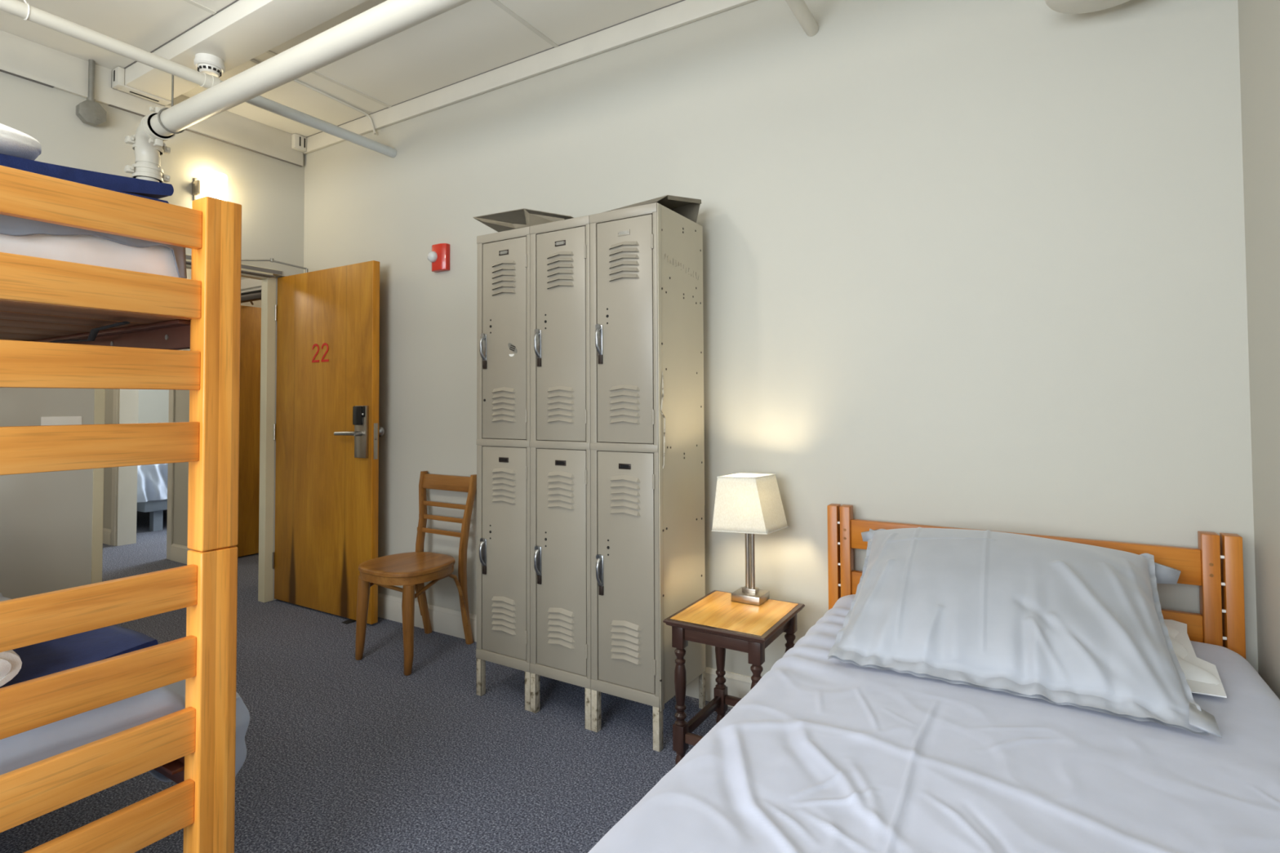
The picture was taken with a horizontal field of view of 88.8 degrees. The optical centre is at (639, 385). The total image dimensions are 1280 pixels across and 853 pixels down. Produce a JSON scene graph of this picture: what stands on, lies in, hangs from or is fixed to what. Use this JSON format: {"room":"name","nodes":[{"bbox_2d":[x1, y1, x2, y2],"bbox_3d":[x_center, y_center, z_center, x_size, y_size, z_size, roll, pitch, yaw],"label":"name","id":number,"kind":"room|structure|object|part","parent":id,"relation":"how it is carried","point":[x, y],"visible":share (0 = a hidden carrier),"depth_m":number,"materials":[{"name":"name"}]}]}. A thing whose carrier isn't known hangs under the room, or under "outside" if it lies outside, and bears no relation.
{"room":"dormitory","nodes":[
{"label":"dormitory","id":0,"kind":"room"},
{"bbox_2d":[0,71,304,600],"bbox_3d":[-3.318,-0.167,2.439,0.120,2.940,4.222,-1,-2,31],"label":"wall","id":1,"kind":"structure","parent":0,"point":[46,517],"depth_m":3.22,"materials":[{"name":"paint"}]},
{"bbox_2d":[40,416,81,425],"bbox_3d":[-2.794,0.210,3.161,0.014,0.116,0.156,-1,-2,31],"label":"light switch","id":2,"kind":"object","parent":1,"relation":"attached to","point":[58,420],"visible":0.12,"depth_m":3.16,"materials":[{"name":"white plastic"}]},
{"bbox_2d":[111,66,171,107],"bbox_3d":[-2.599,-1.562,3.441,0.078,0.094,0.276,-1,-2,31],"label":"bracket","id":3,"kind":"object","parent":1,"relation":"attached to","point":[117,73],"visible":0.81,"depth_m":3.37,"materials":[{"name":"metal"}]},
{"bbox_2d":[0,29,302,165],"bbox_3d":[-3.270,-1.547,2.430,0.022,0.183,4.200,-1,-2,31],"label":"trim","id":4,"kind":"structure","parent":1,"relation":"attached to","point":[19,55],"depth_m":3.32,"materials":[{"name":"paint"}]},
{"bbox_2d":[91,253,280,602],"bbox_3d":[-2.540,0.304,3.705,0.131,2.060,0.943,-1,-2,31],"label":"trim","id":5,"kind":"structure","parent":1,"relation":"attached to","point":[268,353],"depth_m":4.07,"materials":[{"name":"paint"}]},
{"bbox_2d":[191,170,226,200],"bbox_3d":[-2.428,-1.115,3.706,0.125,0.175,0.148,-1,-2,31],"label":"wall sconce","id":6,"kind":"object","parent":1,"relation":"attached to","point":[212,184],"visible":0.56,"depth_m":3.67,"materials":[{"name":"silver metal"}]},
{"bbox_2d":[186,254,282,277],"bbox_3d":[-2.513,-0.703,3.715,0.065,0.040,0.936,-1,-2,31],"label":"trim","id":7,"kind":"structure","parent":1,"relation":"attached to","point":[188,257],"depth_m":3.97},
{"bbox_2d":[124,0,471,182],"bbox_3d":[-0.731,-1.154,2.246,4.536,0.472,0.188,-1,-2,31],"label":"drain pipe","id":8,"kind":"object","parent":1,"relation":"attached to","point":[389,18],"visible":0.82,"depth_m":2.61,"materials":[{"name":"paint"}]},
{"bbox_2d":[291,133,306,152],"bbox_3d":[-2.176,-1.547,4.176,0.039,0.091,0.078,-1,-2,31],"label":"bracket","id":9,"kind":"object","parent":1,"relation":"attached to","point":[299,143],"visible":1,"depth_m":4.16,"materials":[{"name":"paint"}]},
{"bbox_2d":[0,0,684,167],"bbox_3d":[-1.333,-1.588,1.256,4.553,0.184,4.200,-1,-2,31],"label":"trim","id":10,"kind":"structure","parent":1,"relation":"attached to","point":[212,15],"depth_m":3.29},
{"bbox_2d":[102,268,258,546],"bbox_3d":[-4.794,-0.064,5.945,6.042,2.940,0.130,-1,-2,31],"label":"wall","id":11,"kind":"structure","parent":0,"point":[181,397],"depth_m":5.15,"materials":[{"name":"paint"}]},
{"bbox_2d":[102,528,190,564],"bbox_3d":[-4.685,1.336,5.760,2.970,0.130,0.016,-1,-2,31],"label":"baseboard","id":12,"kind":"structure","parent":11,"relation":"attached to","point":[178,552],"depth_m":5.11,"materials":[{"name":"paint"}]},
{"bbox_2d":[111,278,261,559],"bbox_3d":[-3.533,0.318,5.169,2.480,2.120,0.154,-1,-2,31],"label":"trim","id":13,"kind":"structure","parent":11,"relation":"attached to","point":[126,407],"depth_m":5.72,"materials":[{"name":"paint"}]},
{"bbox_2d":[235,290,261,556],"bbox_3d":[-2.745,0.346,5.242,0.840,2.036,1.030,-1,-2,31],"label":"door","id":14,"kind":"structure","parent":11,"relation":"in","point":[251,317],"depth_m":5.29,"materials":[{"name":"brown wood"}]},
{"bbox_2d":[137,299,261,422],"bbox_3d":[-3.702,-0.041,7.015,6.800,2.940,2.948,-1,-2,31],"label":"wall","id":15,"kind":"structure","parent":0,"point":[153,404],"depth_m":8.73,"materials":[{"name":"paint"}]},
{"bbox_2d":[0,0,681,137],"bbox_3d":[-3.090,-1.644,4.078,10.950,0.100,7.500,-1,-2,31],"label":"ceiling","id":16,"kind":"structure","parent":0,"point":[473,37],"depth_m":3.09,"materials":[{"name":"paint"}]},
{"bbox_2d":[75,59,106,126],"bbox_3d":[-2.726,-1.456,3.251,0.049,0.321,0.110,-1,-2,31],"label":"junction box","id":17,"kind":"object","parent":16,"relation":"hanging from","point":[90,112],"visible":1,"depth_m":3.24,"materials":[{"name":"metal"}]},
{"bbox_2d":[157,74,185,133],"bbox_3d":[-2.237,-1.369,3.130,0.009,0.330,0.120,-1,-2,31],"label":"hanger","id":18,"kind":"object","parent":16,"relation":"hanging from","point":[172,76],"visible":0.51,"depth_m":3.13,"materials":[{"name":"metal"}]},
{"bbox_3d":[-2.238,-1.430,3.132,0.008,0.207,0.008,-1,-2,9],"label":"rod","id":19,"kind":"part","parent":18,"relation":"part of","materials":[{"name":"metal"}]},
{"bbox_2d":[193,53,225,77],"bbox_3d":[-2.032,-1.500,3.088,0.124,0.076,0.124,-1,-2,31],"label":"smoke detector","id":20,"kind":"object","parent":16,"relation":"attached to","point":[211,64],"visible":0.87,"depth_m":3.05,"materials":[{"name":"white plastic"}]},
{"bbox_2d":[124,0,367,100],"bbox_3d":[-0.698,-1.611,2.284,4.531,0.088,0.205,-1,-2,31],"label":"ceiling beam","id":21,"kind":"structure","parent":16,"relation":"attached to","point":[244,30],"depth_m":2.91,"materials":[{"name":"paint"}]},
{"bbox_2d":[249,58,376,134],"bbox_3d":[-1.779,-1.549,3.521,0.069,0.136,0.792,-1,-2,31],"label":"cable raceway","id":22,"kind":"object","parent":16,"relation":"attached to","point":[253,60],"visible":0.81,"depth_m":3.66,"materials":[{"name":"paint"}]},
{"bbox_2d":[1044,0,1129,13],"bbox_3d":[1.326,-1.397,1.861,0.306,0.559,0.306,-1,-2,31],"label":"pendant lamp","id":23,"kind":"object","parent":16,"relation":"hanging from","point":[1067,6],"visible":1,"depth_m":1.94,"materials":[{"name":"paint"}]},
{"bbox_2d":[0,509,732,852],"bbox_3d":[-3.075,1.385,3.996,10.950,0.080,7.500,-1,-2,31],"label":"floor","id":24,"kind":"structure","parent":0,"point":[345,753],"depth_m":2.31,"materials":[{"name":"carpet"}]},
{"bbox_2d":[0,164,241,852],"bbox_3d":[-2.034,0.441,1.496,2.075,1.661,1.070,-1,-2,31],"label":"bunk bed","id":25,"kind":"object","parent":24,"relation":"on","point":[64,324],"visible":0.92,"depth_m":1.29,"materials":[{"name":"brown wood"}]},
{"bbox_3d":[-1.167,0.704,0.963,0.023,0.089,0.922,-1,-2,31],"label":"rail","id":26,"kind":"part","parent":25,"relation":"part of","materials":[{"name":"brown wood"}]},
{"bbox_3d":[-1.167,0.553,0.967,0.023,0.081,0.922,-1,-2,31],"label":"rail","id":27,"kind":"part","parent":25,"relation":"part of","materials":[{"name":"brown wood"}]},
{"bbox_3d":[-1.168,0.406,0.971,0.023,0.082,0.922,-1,-2,31],"label":"rail","id":28,"kind":"part","parent":25,"relation":"part of","materials":[{"name":"brown wood"}]},
{"bbox_3d":[-1.169,0.108,0.979,0.023,0.082,0.922,-1,-2,31],"label":"rail","id":29,"kind":"part","parent":25,"relation":"part of","materials":[{"name":"brown wood"}]},
{"bbox_3d":[-1.170,-0.040,0.983,0.023,0.081,0.922,-1,-2,31],"label":"rail","id":30,"kind":"part","parent":25,"relation":"part of","materials":[{"name":"brown wood"}]},
{"bbox_3d":[-1.171,-0.189,0.988,0.023,0.080,0.922,-1,-2,31],"label":"rail","id":31,"kind":"part","parent":25,"relation":"part of","materials":[{"name":"brown wood"}]},
{"bbox_3d":[-1.172,-0.337,0.992,0.023,0.080,0.922,-1,-2,31],"label":"rail","id":32,"kind":"part","parent":25,"relation":"part of","materials":[{"name":"brown wood"}]},
{"bbox_3d":[-1.166,0.850,0.959,0.023,0.085,0.922,-1,-2,31],"label":"rail","id":33,"kind":"part","parent":25,"relation":"part of","materials":[{"name":"brown wood"}]},
{"bbox_3d":[-1.796,-0.112,1.908,1.951,0.095,0.050,-1,-2,31],"label":"rail","id":34,"kind":"part","parent":25,"relation":"part of","materials":[{"name":"brown paint"}]},
{"bbox_3d":[-1.792,0.834,1.882,1.951,0.074,0.050,-1,-2,31],"label":"rail","id":35,"kind":"part","parent":25,"relation":"part of","materials":[{"name":"brown paint"}]},
{"bbox_3d":[-0.913,0.806,1.390,0.062,0.914,0.074,-1,-2,31],"label":"post","id":36,"kind":"part","parent":25,"relation":"part of","materials":[{"name":"brown wood"}]},
{"bbox_3d":[-0.918,-0.025,1.412,0.062,0.746,0.074,-1,-2,31],"label":"post","id":37,"kind":"part","parent":25,"relation":"part of","materials":[{"name":"brown wood"}]},
{"bbox_3d":[-2.042,-0.217,1.516,1.885,0.133,0.875,-1,-2,31],"label":"mattress","id":38,"kind":"object","parent":25,"relation":"on","visible":0},
{"bbox_2d":[0,234,178,277],"bbox_3d":[-1.431,-0.242,1.148,0.514,0.143,0.910,-1,-2,31],"label":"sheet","id":39,"kind":"object","parent":38,"relation":"on","point":[91,250],"visible":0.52,"depth_m":1.28,"materials":[{"name":"fabric"}]},
{"bbox_2d":[0,213,186,278],"bbox_3d":[-1.421,-0.286,1.143,0.510,0.105,0.910,-1,-2,31],"label":"duvet","id":40,"kind":"object","parent":39,"relation":"on","point":[9,225],"visible":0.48,"depth_m":1.23,"materials":[{"name":"fabric"}]},
{"bbox_2d":[0,153,173,203],"bbox_3d":[-1.425,-0.398,1.224,0.416,0.114,0.820,-1,-2,31],"label":"blanket","id":41,"kind":"object","parent":40,"relation":"on","point":[153,190],"visible":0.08,"depth_m":1.34,"materials":[{"name":"blue fabric"}]},
{"bbox_2d":[0,123,41,160],"bbox_3d":[-1.391,-0.485,1.195,0.240,0.076,0.430,-1,-2,31],"label":"pillow","id":42,"kind":"object","parent":41,"relation":"on","point":[13,142],"visible":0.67,"depth_m":1.29,"materials":[{"name":"white fabric"}]},
{"bbox_2d":[137,463,168,531],"bbox_3d":[-4.908,1.082,7.484,1.810,0.733,2.150,-1,-2,31],"label":"bed","id":43,"kind":"object","parent":24,"relation":"on","point":[152,479],"visible":0.11,"depth_m":6.26,"materials":[{"name":"grey fabric"}]},
{"bbox_3d":[-4.933,1.290,7.523,1.720,0.320,2.000,-1,-2,31],"label":"frame","id":44,"kind":"part","parent":43,"relation":"part of","materials":[{"name":"grey wood"}]},
{"bbox_2d":[137,463,168,502],"bbox_3d":[-4.896,0.927,7.481,1.780,0.423,2.150,-1,-2,31],"label":"duvet","id":45,"kind":"object","parent":43,"relation":"on","point":[152,479],"depth_m":6.24,"materials":[{"name":"white fabric"}]},
{"bbox_2d":[342,618,355,624],"bbox_3d":[-1.631,1.323,3.669,0.049,0.009,0.066,-1,-2,31],"label":"wedge","id":46,"kind":"object","parent":24,"relation":"on","point":[350,620],"visible":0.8,"depth_m":3.66,"materials":[{"name":"black rubber"}]},
{"bbox_2d":[355,471,476,675],"bbox_3d":[-1.115,0.887,3.244,0.442,0.855,0.500,-1,-2,31],"label":"wooden chair","id":47,"kind":"object","parent":24,"relation":"on","point":[412,570],"visible":1,"depth_m":3.25,"materials":[{"name":"brown wood"}]},
{"bbox_3d":[-1.339,1.116,3.155,0.056,0.393,0.072,-1,-2,31],"label":"leg","id":48,"kind":"part","parent":47,"relation":"part of","materials":[{"name":"brown wood"}]},
{"bbox_3d":[-1.133,0.894,3.202,0.424,0.059,0.410,-1,-2,31],"label":"seat","id":49,"kind":"part","parent":47,"relation":"part of","materials":[{"name":"brown wood"}]},
{"bbox_3d":[-1.056,1.110,2.981,0.058,0.393,0.084,0,-2,-19],"label":"leg","id":50,"kind":"part","parent":47,"relation":"part of","materials":[{"name":"brown wood"}]},
{"bbox_3d":[-1.166,0.894,3.503,0.085,0.855,0.110,-1,-2,31],"label":"leg","id":51,"kind":"part","parent":47,"relation":"part of","materials":[{"name":"brown wood"}]},
{"bbox_3d":[-1.018,0.516,3.456,0.354,0.077,0.033,-1,-2,31],"label":"rail","id":52,"kind":"part","parent":47,"relation":"part of","materials":[{"name":"brown wood"}]},
{"bbox_3d":[-0.875,0.888,3.326,0.039,0.855,0.110,-1,-2,31],"label":"leg","id":53,"kind":"part","parent":47,"relation":"part of","materials":[{"name":"brown wood"}]},
{"bbox_2d":[475,202,706,751],"bbox_3d":[-0.219,0.326,2.682,0.901,1.936,0.398,-1,-2,31],"label":"lockers","id":54,"kind":"object","parent":24,"relation":"on","point":[590,424],"visible":1,"depth_m":2.50,"materials":[{"name":"metal"}]},
{"bbox_3d":[-0.669,1.223,2.749,0.028,0.152,0.026,-1,-2,31],"label":"leg","id":55,"kind":"part","parent":54,"relation":"part of","materials":[{"name":"metal"}]},
{"bbox_3d":[-0.659,0.699,2.725,0.026,0.120,0.030,-1,-2,31],"label":"handle","id":56,"kind":"part","parent":54,"relation":"part of","materials":[{"name":"silver metal"}]},
{"bbox_3d":[-0.663,-0.159,2.748,0.026,0.120,0.030,-1,-2,31],"label":"handle","id":57,"kind":"part","parent":54,"relation":"part of","materials":[{"name":"silver metal"}]},
{"bbox_3d":[-0.561,0.307,2.691,0.052,0.020,0.002,-1,-2,31],"label":"number plate","id":58,"kind":"part","parent":54,"relation":"part of","materials":[{"name":"brown metal"}]},
{"bbox_3d":[-0.565,-0.550,2.715,0.052,0.020,0.002,-1,-2,31],"label":"number plate","id":59,"kind":"part","parent":54,"relation":"part of","materials":[{"name":"brown metal"}]},
{"bbox_3d":[-0.558,0.678,2.686,0.241,0.846,0.029,-1,-2,31],"label":"door","id":60,"kind":"part","parent":54,"relation":"part of","materials":[{"name":"metal"}]},
{"bbox_3d":[-0.562,-0.191,2.709,0.241,0.824,0.029,-1,-2,31],"label":"door","id":61,"kind":"part","parent":54,"relation":"part of","materials":[{"name":"metal"}]},
{"bbox_2d":[509,345,515,356],"bbox_3d":[-0.523,-0.142,2.680,0.037,0.049,0.002,-1,-2,31],"label":"print","id":62,"kind":"object","parent":54,"relation":"attached to","point":[512,348],"depth_m":2.68,"materials":[{"name":"paper"}]},
{"bbox_2d":[472,208,573,231],"bbox_3d":[-0.497,-0.713,2.905,0.636,0.154,0.379,-1,-2,31],"label":"metal sheet","id":63,"kind":"object","parent":54,"relation":"on","point":[520,218],"visible":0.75,"depth_m":2.88,"materials":[{"name":"metal"}]},
{"bbox_3d":[-0.442,1.218,2.612,0.028,0.152,0.026,-1,-2,31],"label":"leg","id":64,"kind":"part","parent":54,"relation":"part of","materials":[{"name":"metal"}]},
{"bbox_3d":[-0.416,1.217,2.596,0.028,0.152,0.026,-1,-2,31],"label":"leg","id":65,"kind":"part","parent":54,"relation":"part of","materials":[{"name":"metal"}]},
{"bbox_3d":[-0.406,0.693,2.572,0.026,0.120,0.030,-1,-2,31],"label":"handle","id":66,"kind":"part","parent":54,"relation":"part of","materials":[{"name":"silver metal"}]},
{"bbox_3d":[-0.411,-0.164,2.595,0.026,0.120,0.030,-1,-2,31],"label":"handle","id":67,"kind":"part","parent":54,"relation":"part of","materials":[{"name":"silver metal"}]},
{"bbox_3d":[-0.308,0.302,2.538,0.052,0.020,0.002,-1,-2,31],"label":"number plate","id":68,"kind":"part","parent":54,"relation":"part of","materials":[{"name":"brown metal"}]},
{"bbox_3d":[-0.313,-0.556,2.562,0.052,0.020,0.002,-1,-2,31],"label":"number plate","id":69,"kind":"part","parent":54,"relation":"part of","materials":[{"name":"brown metal"}]},
{"bbox_3d":[-0.309,-0.196,2.556,0.241,0.824,0.029,-1,-2,31],"label":"door","id":70,"kind":"part","parent":54,"relation":"part of","materials":[{"name":"metal"}]},
{"bbox_3d":[-0.305,0.673,2.533,0.241,0.846,0.029,-1,-2,31],"label":"door","id":71,"kind":"part","parent":54,"relation":"part of","materials":[{"name":"metal"}]},
{"bbox_3d":[-0.189,1.212,2.459,0.028,0.152,0.026,-1,-2,31],"label":"leg","id":72,"kind":"part","parent":54,"relation":"part of","materials":[{"name":"metal"}]},
{"bbox_3d":[-0.163,1.212,2.443,0.028,0.152,0.026,-1,-2,31],"label":"leg","id":73,"kind":"part","parent":54,"relation":"part of","materials":[{"name":"metal"}]},
{"bbox_3d":[-0.158,-0.170,2.442,0.026,0.120,0.030,-1,-2,31],"label":"handle","id":74,"kind":"part","parent":54,"relation":"part of","materials":[{"name":"silver metal"}]},
{"bbox_3d":[-0.154,0.688,2.419,0.026,0.120,0.030,-1,-2,31],"label":"handle","id":75,"kind":"part","parent":54,"relation":"part of","materials":[{"name":"silver metal"}]},
{"bbox_3d":[-0.060,-0.561,2.408,0.052,0.020,0.002,-1,-2,31],"label":"number plate","id":76,"kind":"part","parent":54,"relation":"part of","materials":[{"name":"metal"}]},
{"bbox_3d":[-0.056,0.296,2.385,0.052,0.020,0.002,-1,-2,31],"label":"number plate","id":77,"kind":"part","parent":54,"relation":"part of","materials":[{"name":"brown metal"}]},
{"bbox_3d":[-0.057,-0.201,2.403,0.241,0.824,0.029,-1,-2,31],"label":"door","id":78,"kind":"part","parent":54,"relation":"part of","materials":[{"name":"metal"}]},
{"bbox_3d":[-0.052,0.667,2.380,0.241,0.846,0.029,-1,-2,31],"label":"door","id":79,"kind":"part","parent":54,"relation":"part of","materials":[{"name":"metal"}]},
{"bbox_2d":[601,195,701,222],"bbox_3d":[0.040,-0.694,2.547,0.294,0.090,0.309,-1,-2,31],"label":"metal sheet","id":80,"kind":"object","parent":54,"relation":"on","point":[687,207],"visible":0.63,"depth_m":2.59,"materials":[{"name":"metal"}]},
{"bbox_3d":[0.064,1.207,2.305,0.028,0.152,0.026,-1,-2,31],"label":"leg","id":81,"kind":"part","parent":54,"relation":"part of","materials":[{"name":"metal"}]},
{"bbox_3d":[0.162,0.249,2.470,0.003,1.795,0.368,-1,-2,31],"label":"panel","id":82,"kind":"part","parent":54,"relation":"part of","materials":[{"name":"metal"}]},
{"bbox_3d":[0.242,1.214,2.599,0.028,0.152,0.026,-1,-2,31],"label":"leg","id":83,"kind":"part","parent":54,"relation":"part of","materials":[{"name":"metal"}]},
{"bbox_2d":[662,590,804,764],"bbox_3d":[0.335,1.030,2.252,0.356,0.501,0.404,-1,-2,31],"label":"side table","id":84,"kind":"object","parent":24,"relation":"on","point":[716,620],"visible":0.62,"depth_m":2.17,"materials":[{"name":"brown wood"}]},
{"bbox_3d":[0.135,1.041,2.183,0.041,0.476,0.041,-1,-2,31],"label":"leg","id":85,"kind":"part","parent":84,"relation":"part of","materials":[{"name":"brown wood"}]},
{"bbox_3d":[0.303,1.048,2.460,0.041,0.476,0.041,-1,-2,31],"label":"leg","id":86,"kind":"part","parent":84,"relation":"part of","materials":[{"name":"brown wood"}]},
{"bbox_2d":[711,472,788,605],"bbox_3d":[0.408,0.554,2.413,0.216,0.457,0.215,-1,-2,31],"label":"table lamp","id":87,"kind":"object","parent":84,"relation":"on","point":[751,504],"visible":1,"depth_m":2.36,"materials":[{"name":"white fabric"}]},
{"bbox_3d":[0.407,0.432,2.417,0.214,0.200,0.212,-1,-2,31],"label":"lamp shade","id":88,"kind":"part","parent":87,"relation":"part of","materials":[{"name":"fabric"}]},
{"bbox_3d":[0.366,1.036,2.043,0.041,0.476,0.041,-1,-2,31],"label":"leg","id":89,"kind":"part","parent":84,"relation":"part of","materials":[{"name":"brown wood"}]},
{"bbox_3d":[0.534,1.043,2.320,0.041,0.476,0.041,-1,-2,31],"label":"leg","id":90,"kind":"part","parent":84,"relation":"part of","materials":[{"name":"brown wood"}]},
{"bbox_2d":[826,503,1245,658],"bbox_3d":[0.659,0.827,1.234,1.126,0.847,2.036,-1,-2,31],"label":"headboard","id":91,"kind":"object","parent":24,"relation":"on","point":[1202,566],"visible":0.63,"depth_m":1.84,"materials":[{"name":"orange wood"}]},
{"bbox_3d":[0.707,0.858,2.364,0.035,0.847,0.054,-1,-2,31],"label":"headboard post","id":92,"kind":"part","parent":91,"relation":"part of","materials":[{"name":"orange wood"}]},
{"bbox_3d":[0.744,0.857,2.341,0.035,0.847,0.054,-1,-2,31],"label":"headboard post","id":93,"kind":"part","parent":91,"relation":"part of","materials":[{"name":"orange wood"}]},
{"bbox_2d":[587,594,1279,852],"bbox_3d":[0.652,0.910,1.173,1.156,0.490,2.023,-1,-2,31],"label":"sheet","id":94,"kind":"object","parent":91,"relation":"on","point":[822,754],"visible":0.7,"depth_m":1.13,"materials":[{"name":"grey fabric"}]},
{"bbox_2d":[827,527,1222,737],"bbox_3d":[0.945,0.553,1.725,0.853,0.261,0.692,-1,-2,31],"label":"pillow","id":95,"kind":"object","parent":94,"relation":"on","point":[1053,621],"visible":1,"depth_m":1.56,"materials":[{"name":"fabric"}]},
{"bbox_2d":[1164,619,1226,697],"bbox_3d":[1.045,0.646,1.819,0.829,0.080,0.490,-1,-2,31],"label":"pillow","id":96,"kind":"object","parent":94,"relation":"on","point":[1202,677],"visible":0.06,"depth_m":1.53,"materials":[{"name":"fabric"}]},
{"bbox_3d":[1.168,0.521,2.091,0.961,0.100,0.028,-1,-2,31],"label":"headboard rail","id":97,"kind":"part","parent":91,"relation":"part of","materials":[{"name":"orange wood"}]},
{"bbox_3d":[1.169,0.718,2.086,0.961,0.127,0.028,-1,-2,31],"label":"headboard rail","id":98,"kind":"part","parent":91,"relation":"part of","materials":[{"name":"orange wood"}]},
{"bbox_3d":[1.598,0.839,1.824,0.039,0.847,0.054,-1,-2,31],"label":"headboard post","id":99,"kind":"part","parent":91,"relation":"part of","materials":[{"name":"orange wood"}]},
{"bbox_3d":[1.638,0.838,1.799,0.038,0.847,0.054,-1,-2,31],"label":"headboard post","id":100,"kind":"part","parent":91,"relation":"part of","materials":[{"name":"orange wood"}]},
{"bbox_2d":[303,0,1257,676],"bbox_3d":[-0.192,-0.165,3.088,4.793,2.940,0.130,-1,-2,31],"label":"wall","id":101,"kind":"structure","parent":0,"point":[977,264],"depth_m":2.35,"materials":[{"name":"paint"}]},
{"bbox_2d":[0,0,396,157],"bbox_3d":[-2.522,-1.402,1.986,0.068,0.096,4.220,-1,-2,31],"label":"pipe","id":102,"kind":"object","parent":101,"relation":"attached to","point":[26,11],"visible":0.84,"depth_m":2.76,"materials":[{"name":"metal"}]},
{"bbox_2d":[241,257,384,624],"bbox_3d":[-1.908,0.279,3.787,0.953,2.084,0.407,-1,-2,21],"label":"room door","id":103,"kind":"structure","parent":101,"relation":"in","point":[326,430],"depth_m":3.83,"materials":[{"name":"brown wood"}]},
{"bbox_3d":[-2.235,-0.723,3.909,0.449,0.072,0.041,1,-2,-28],"label":"closer arm","id":104,"kind":"part","parent":103,"relation":"part of","materials":[{"name":"metal"}]},
{"bbox_3d":[-1.639,0.270,3.661,0.204,0.026,0.046,-1,-2,31],"label":"lever","id":105,"kind":"part","parent":103,"relation":"part of","materials":[{"name":"silver metal"}]},
{"bbox_3d":[-1.464,0.311,3.631,0.012,0.200,0.026,-1,-2,31],"label":"latch plate","id":106,"kind":"part","parent":103,"relation":"part of","materials":[{"name":"silver metal"}]},
{"bbox_3d":[-1.492,0.264,3.713,0.060,0.060,0.068,-1,-2,31],"label":"knob","id":107,"kind":"part","parent":103,"relation":"part of","materials":[{"name":"silver metal"}]},
{"bbox_2d":[183,0,558,107],"bbox_3d":[-1.488,-1.674,1.353,2.469,0.004,4.200,-1,-2,31],"label":"trim","id":108,"kind":"structure","parent":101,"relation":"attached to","point":[497,2],"depth_m":3.03,"materials":[{"name":"paint"}]},
{"bbox_2d":[426,243,449,272],"bbox_3d":[-1.091,-0.690,3.528,0.113,0.143,0.072,-1,-2,31],"label":"fire alarm","id":109,"kind":"object","parent":101,"relation":"attached to","point":[439,256],"visible":1,"depth_m":3.51,"materials":[{"name":"red plastic"}]},
{"bbox_2d":[302,0,756,154],"bbox_3d":[-0.238,-1.587,3.062,4.553,0.098,0.022,-1,-2,31],"label":"trim","id":110,"kind":"structure","parent":101,"relation":"attached to","point":[682,13],"depth_m":3.19,"materials":[{"name":"paint"}]},
{"bbox_2d":[377,592,751,707],"bbox_3d":[-0.223,1.238,2.988,4.553,0.130,0.016,-1,-2,31],"label":"baseboard","id":111,"kind":"structure","parent":101,"relation":"attached to","point":[443,620],"depth_m":3.43,"materials":[{"name":"paint"}]},
{"bbox_2d":[785,0,818,36],"bbox_3d":[0.529,-1.376,2.298,0.051,0.051,0.521,-1,-2,31],"label":"pipe","id":112,"kind":"object","parent":101,"relation":"attached to","point":[799,8],"visible":1,"depth_m":2.40,"materials":[{"name":"metal"}]},
{"bbox_2d":[1237,0,1279,699],"bbox_3d":[0.678,-0.253,0.017,0.120,2.940,4.222,-1,-2,31],"label":"wall","id":113,"kind":"structure","parent":0,"point":[1259,20],"depth_m":1.72,"materials":[{"name":"paint"}]},
{"bbox_3d":[-2.041,0.738,1.492,1.875,0.103,0.875,-1,-2,31],"label":"mattress","id":114,"kind":"object","parent":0,"visible":0},
{"bbox_2d":[0,592,249,782],"bbox_3d":[-1.964,0.833,1.549,1.856,0.344,1.116,-1,-2,31],"label":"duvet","id":115,"kind":"object","parent":114,"relation":"on","point":[27,748],"visible":0.12,"depth_m":1.30,"materials":[{"name":"fabric"}]},
{"bbox_2d":[0,624,157,688],"bbox_3d":[-1.434,0.602,1.288,0.498,0.094,0.667,-1,-2,31],"label":"blanket","id":116,"kind":"object","parent":115,"relation":"on","point":[55,655],"visible":0.37,"depth_m":1.40,"materials":[{"name":"blue fabric"}]},
{"bbox_2d":[0,649,22,686],"bbox_3d":[-1.358,0.528,1.276,0.329,0.091,0.151,-1,-2,31],"label":"rolled towel","id":117,"kind":"object","parent":116,"relation":"on","point":[11,663],"visible":0.85,"depth_m":1.24,"materials":[{"name":"white fabric"}]}
]}

